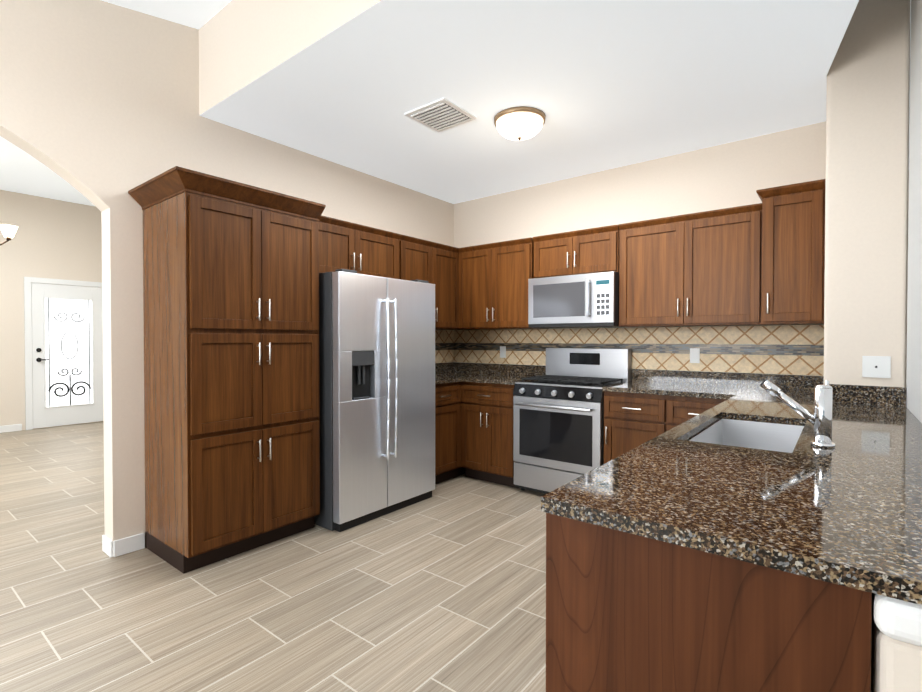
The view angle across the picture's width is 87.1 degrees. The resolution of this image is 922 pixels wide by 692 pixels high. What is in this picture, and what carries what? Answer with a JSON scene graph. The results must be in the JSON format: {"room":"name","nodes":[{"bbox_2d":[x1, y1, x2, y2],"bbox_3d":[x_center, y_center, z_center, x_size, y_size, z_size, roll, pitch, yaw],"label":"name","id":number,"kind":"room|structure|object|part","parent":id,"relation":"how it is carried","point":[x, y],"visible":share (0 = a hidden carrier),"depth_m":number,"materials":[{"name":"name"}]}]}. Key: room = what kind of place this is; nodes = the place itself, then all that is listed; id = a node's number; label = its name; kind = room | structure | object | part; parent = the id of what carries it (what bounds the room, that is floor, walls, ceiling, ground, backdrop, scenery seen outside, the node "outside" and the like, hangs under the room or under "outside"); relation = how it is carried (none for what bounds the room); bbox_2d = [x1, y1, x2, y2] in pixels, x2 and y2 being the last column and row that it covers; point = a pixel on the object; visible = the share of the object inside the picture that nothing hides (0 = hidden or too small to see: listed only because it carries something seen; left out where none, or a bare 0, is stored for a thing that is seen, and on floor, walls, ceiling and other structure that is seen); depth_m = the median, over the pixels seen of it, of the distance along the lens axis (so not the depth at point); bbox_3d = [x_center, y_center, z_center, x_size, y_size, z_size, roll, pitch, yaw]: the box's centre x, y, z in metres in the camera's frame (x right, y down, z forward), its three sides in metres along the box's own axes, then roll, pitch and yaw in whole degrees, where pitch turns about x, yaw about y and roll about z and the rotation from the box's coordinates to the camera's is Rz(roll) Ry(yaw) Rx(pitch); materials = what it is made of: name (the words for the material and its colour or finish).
{"room":"kitchen","nodes":[
{"label":"kitchen","id":0,"kind":"room"},
{"bbox_2d":[0,190,102,429],"bbox_3d":[-7.208,-0.455,5.482,0.150,3.300,6.300,1,1,38],"label":"wall","id":1,"kind":"structure","parent":0,"point":[55,239],"depth_m":6.80,"materials":[{"name":"paint"}]},
{"bbox_2d":[0,424,21,432],"bbox_3d":[-7.604,1.156,4.867,0.014,0.095,4.810,1,1,38],"label":"baseboard","id":2,"kind":"structure","parent":1,"relation":"attached to","point":[16,427],"depth_m":6.66,"materials":[{"name":"white wood"}]},
{"bbox_2d":[24,277,102,429],"bbox_3d":[-5.760,0.101,7.150,0.069,2.145,1.000,1,1,38],"label":"door","id":3,"kind":"structure","parent":1,"relation":"attached to","point":[63,326],"depth_m":7.10,"materials":[{"name":"painted wood"},{"name":"glass"},{"name":"wrought iron"}]},
{"bbox_2d":[0,0,453,556],"bbox_3d":[-2.381,-0.415,2.480,0.150,3.300,7.550,1,1,38],"label":"wall","id":4,"kind":"structure","parent":0,"point":[100,104],"depth_m":2.88,"materials":[{"name":"paint"}]},
{"bbox_2d":[319,215,398,278],"bbox_3d":[-0.961,-0.733,3.875,0.348,0.418,0.975,1,1,38],"label":"upper cabinet","id":5,"kind":"object","parent":4,"relation":"attached to","point":[365,250],"depth_m":3.79,"materials":[{"name":"brown wood"}]},
{"bbox_2d":[399,235,458,329],"bbox_3d":[-0.384,-0.557,4.574,0.393,0.788,0.827,1,1,38],"label":"upper cabinet","id":6,"kind":"object","parent":4,"relation":"attached to","point":[420,259],"depth_m":4.55,"materials":[{"name":"brown wood"}]},
{"bbox_2d":[435,362,454,373],"bbox_3d":[-0.436,0.234,4.819,0.020,0.099,1.138,1,1,38],"label":"backsplash","id":7,"kind":"structure","parent":4,"relation":"attached to","point":[440,368],"depth_m":5.12,"materials":[{"name":"brown stone"}]},
{"bbox_2d":[435,330,454,362],"bbox_3d":[-0.443,0.009,4.816,0.010,0.344,1.140,1,1,38],"label":"backsplash","id":8,"kind":"structure","parent":4,"relation":"attached to","point":[444,339],"depth_m":5.15,"materials":[{"name":"tile"}]},
{"bbox_2d":[0,422,545,691],"bbox_3d":[-0.695,1.250,3.594,12.750,0.060,11.350,1,1,38],"label":"floor","id":9,"kind":"structure","parent":0,"point":[442,588],"depth_m":2.37,"materials":[{"name":"tile"}]},
{"bbox_2d":[128,166,325,573],"bbox_3d":[-1.426,0.154,3.031,0.672,2.147,0.905,1,1,38],"label":"pantry","id":10,"kind":"object","parent":9,"relation":"on","point":[231,357],"visible":1,"depth_m":2.80,"materials":[{"name":"brown wood"}]},
{"bbox_2d":[315,269,434,531],"bbox_3d":[-0.770,0.351,3.739,0.828,1.735,0.955,1,1,38],"label":"refrigerator","id":11,"kind":"object","parent":9,"relation":"on","point":[377,388],"visible":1,"depth_m":3.39,"materials":[{"name":"grey metal"}]},
{"bbox_2d":[435,382,462,483],"bbox_3d":[-0.370,0.766,4.390,0.662,0.887,0.527,1,1,38],"label":"base cabinet","id":12,"kind":"object","parent":9,"relation":"on","point":[448,395],"depth_m":4.28,"materials":[{"name":"brown wood"}]},
{"bbox_2d":[463,382,517,487],"bbox_3d":[0.395,0.765,4.468,0.576,0.887,0.713,1,1,38],"label":"base cabinet","id":13,"kind":"object","parent":9,"relation":"on","point":[487,406],"depth_m":4.23,"materials":[{"name":"brown wood"}]},
{"bbox_2d":[435,370,478,381],"bbox_3d":[-0.192,0.301,4.641,0.627,0.032,1.158,1,1,38],"label":"countertop","id":14,"kind":"structure","parent":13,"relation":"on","point":[452,375],"depth_m":4.56,"materials":[{"name":"brown stone"}]},
{"bbox_2d":[463,374,542,381],"bbox_3d":[0.426,0.304,4.476,0.548,0.032,0.653,1,1,38],"label":"countertop","id":15,"kind":"structure","parent":13,"relation":"on","point":[482,377],"depth_m":4.37,"materials":[{"name":"brown stone"}]},
{"bbox_2d":[513,348,631,493],"bbox_3d":[0.914,0.619,4.039,0.760,1.190,0.717,1,1,38],"label":"range","id":16,"kind":"object","parent":9,"relation":"on","point":[558,424],"visible":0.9,"depth_m":3.87,"materials":[{"name":"silver metal"}]},
{"bbox_2d":[602,390,678,461],"bbox_3d":[1.446,0.776,3.683,0.509,0.887,0.648,1,1,38],"label":"base cabinet","id":17,"kind":"object","parent":9,"relation":"on","point":[631,417],"depth_m":3.44,"materials":[{"name":"brown wood"}]},
{"bbox_2d":[603,382,822,401],"bbox_3d":[1.741,0.318,3.412,1.305,0.032,0.700,1,1,38],"label":"countertop","id":18,"kind":"structure","parent":17,"relation":"on","point":[647,387],"depth_m":3.30,"materials":[{"name":"brown stone"}]},
{"bbox_2d":[679,394,722,441],"bbox_3d":[1.747,0.779,3.447,0.508,0.887,0.648,1,1,38],"label":"base cabinet","id":19,"kind":"object","parent":9,"relation":"on","point":[691,406],"depth_m":3.16,"materials":[{"name":"brown wood"}]},
{"bbox_2d":[546,514,871,691],"bbox_3d":[0.612,0.809,1.178,0.559,0.887,0.654,1,1,38],"label":"base cabinet","id":20,"kind":"object","parent":9,"relation":"on","point":[624,613],"depth_m":0.91,"materials":[{"name":"brown wood"}]},
{"bbox_3d":[0.416,0.812,0.929,0.558,0.887,0.022,1,1,38],"label":"panel","id":21,"kind":"part","parent":20,"relation":"part of","materials":[{"name":"brown wood"}]},
{"bbox_2d":[541,434,921,604],"bbox_3d":[0.743,0.348,1.159,0.781,0.032,0.840,1,1,38],"label":"countertop","id":22,"kind":"structure","parent":20,"relation":"on","point":[845,523],"depth_m":1.01,"materials":[{"name":"brown stone"}]},
{"bbox_2d":[760,379,834,447],"bbox_3d":[1.129,0.220,1.632,0.208,0.211,0.088,1,1,38],"label":"faucet","id":23,"kind":"object","parent":22,"relation":"on","point":[821,419],"depth_m":1.57,"materials":[{"name":"silver metal"}]},
{"bbox_2d":[689,414,858,457],"bbox_3d":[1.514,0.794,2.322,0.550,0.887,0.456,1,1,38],"label":"sink","id":24,"kind":"object","parent":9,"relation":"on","point":[797,437],"depth_m":2.13,"materials":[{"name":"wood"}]},
{"bbox_2d":[703,394,921,437],"bbox_3d":[1.750,0.331,2.439,0.781,0.032,0.818,1,1,38],"label":"countertop","id":25,"kind":"structure","parent":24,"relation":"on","point":[866,418],"depth_m":2.22,"materials":[{"name":"brown stone"}]},
{"bbox_2d":[0,0,910,205],"bbox_3d":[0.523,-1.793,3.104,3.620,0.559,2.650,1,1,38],"label":"ceiling","id":26,"kind":"structure","parent":0,"point":[602,85],"depth_m":2.79,"materials":[{"name":"paint"}]},
{"bbox_2d":[0,224,17,245],"bbox_3d":[-5.007,-1.548,4.955,0.736,1.099,0.713,1,1,38],"label":"chandelier","id":27,"kind":"object","parent":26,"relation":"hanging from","point":[8,231],"visible":1,"depth_m":5.14,"materials":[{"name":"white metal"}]},
{"bbox_2d":[404,97,476,132],"bbox_3d":[-0.131,-1.504,3.183,0.340,0.019,0.340,1,1,38],"label":"ceiling vent","id":28,"kind":"object","parent":26,"relation":"in","point":[441,114],"visible":0.98,"depth_m":3.16,"materials":[{"name":"silver metal"}]},
{"bbox_2d":[494,106,545,140],"bbox_3d":[0.391,-1.442,3.232,0.344,0.144,0.344,1,1,38],"label":"flush-mount light","id":29,"kind":"object","parent":26,"relation":"attached to","point":[520,123],"visible":1,"depth_m":3.13,"materials":[{"name":"beige glass"}]},
{"bbox_2d":[454,121,825,380],"bbox_3d":[1.319,-0.439,4.277,3.745,3.300,0.150,1,1,38],"label":"wall","id":30,"kind":"structure","parent":0,"point":[732,174],"depth_m":3.97,"materials":[{"name":"paint"}]},
{"bbox_2d":[459,237,548,329],"bbox_3d":[0.382,-0.558,4.665,0.830,0.788,0.393,1,1,38],"label":"upper cabinet","id":31,"kind":"object","parent":30,"relation":"attached to","point":[493,277],"depth_m":4.52,"materials":[{"name":"brown wood"}]},
{"bbox_2d":[531,224,618,278],"bbox_3d":[1.037,-0.767,4.176,0.760,0.358,0.348,1,1,38],"label":"upper cabinet","id":32,"kind":"object","parent":30,"relation":"attached to","point":[592,250],"depth_m":4.02,"materials":[{"name":"brown wood"}]},
{"bbox_2d":[528,271,618,327],"bbox_3d":[0.997,-0.370,4.131,0.756,0.423,0.473,1,1,38],"label":"microwave","id":33,"kind":"object","parent":32,"relation":"attached to","point":[590,300],"visible":0.98,"depth_m":3.95,"materials":[{"name":"grey metal"}]},
{"bbox_2d":[455,325,823,375],"bbox_3d":[1.192,0.016,4.279,3.246,0.344,0.010,1,1,38],"label":"backsplash","id":34,"kind":"structure","parent":30,"relation":"attached to","point":[793,349],"depth_m":3.85,"materials":[{"name":"tile"}]},
{"bbox_2d":[500,346,505,357],"bbox_3d":[0.421,0.061,4.876,0.070,0.115,0.006,1,1,38],"label":"electrical outlet plate","id":35,"kind":"object","parent":34,"relation":"attached to","point":[502,348],"depth_m":4.87,"materials":[{"name":"white plastic"}]},
{"bbox_2d":[690,348,699,362],"bbox_3d":[1.820,0.075,3.775,0.070,0.115,0.006,1,1,38],"label":"electrical outlet plate","id":36,"kind":"object","parent":34,"relation":"attached to","point":[694,352],"depth_m":3.77,"materials":[{"name":"white plastic"}]},
{"bbox_2d":[455,362,826,389],"bbox_3d":[1.189,0.241,4.278,3.245,0.099,0.020,1,1,38],"label":"backsplash","id":37,"kind":"structure","parent":30,"relation":"attached to","point":[781,382],"depth_m":3.74,"materials":[{"name":"brown stone"}]},
{"bbox_2d":[619,205,746,326],"bbox_3d":[1.719,-0.545,3.643,0.965,0.788,0.348,1,1,38],"label":"upper cabinet","id":38,"kind":"object","parent":30,"relation":"attached to","point":[689,270],"depth_m":3.50,"materials":[{"name":"brown wood"}]},
{"bbox_2d":[747,179,824,325],"bbox_3d":[2.181,-0.573,3.233,0.400,0.855,0.419,1,1,38],"label":"upper cabinet","id":39,"kind":"object","parent":30,"relation":"attached to","point":[763,263],"depth_m":3.07,"materials":[{"name":"brown wood"}]},
{"bbox_2d":[823,0,910,386],"bbox_3d":[2.393,-0.420,2.891,0.345,3.300,0.699,1,1,38],"label":"wall","id":40,"kind":"structure","parent":0,"point":[866,180],"depth_m":2.60,"materials":[{"name":"paint"}]},
{"bbox_2d":[823,382,905,405],"bbox_3d":[2.168,0.263,2.617,0.344,0.099,0.020,1,1,38],"label":"backsplash","id":41,"kind":"structure","parent":40,"relation":"attached to","point":[877,395],"depth_m":2.57,"materials":[{"name":"brown stone"}]},
{"bbox_2d":[862,356,890,377],"bbox_3d":[2.214,0.111,2.586,0.115,0.115,0.007,1,1,38],"label":"electrical outlet plate","id":42,"kind":"object","parent":40,"relation":"attached to","point":[876,366],"depth_m":2.58,"materials":[{"name":"white plastic"}]},
{"bbox_2d":[871,593,921,691],"bbox_3d":[1.463,0.803,1.627,0.219,0.888,2.461,1,1,38],"label":"wall","id":43,"kind":"structure","parent":0,"point":[896,647],"depth_m":0.72,"materials":[{"name":"paint"}]},
{"bbox_2d":[906,172,908,368],"bbox_3d":[6.391,-0.450,5.122,3.180,3.300,0.150,1,1,38],"label":"wall","id":44,"kind":"structure","parent":0,"point":[907,270],"depth_m":5.82,"materials":[{"name":"paint"}]},
{"bbox_2d":[906,0,921,422],"bbox_3d":[1.660,-0.403,1.560,0.150,3.300,2.300,1,1,38],"label":"wall","id":45,"kind":"structure","parent":0,"point":[914,357],"depth_m":2.27,"materials":[{"name":"paint"}]}
]}

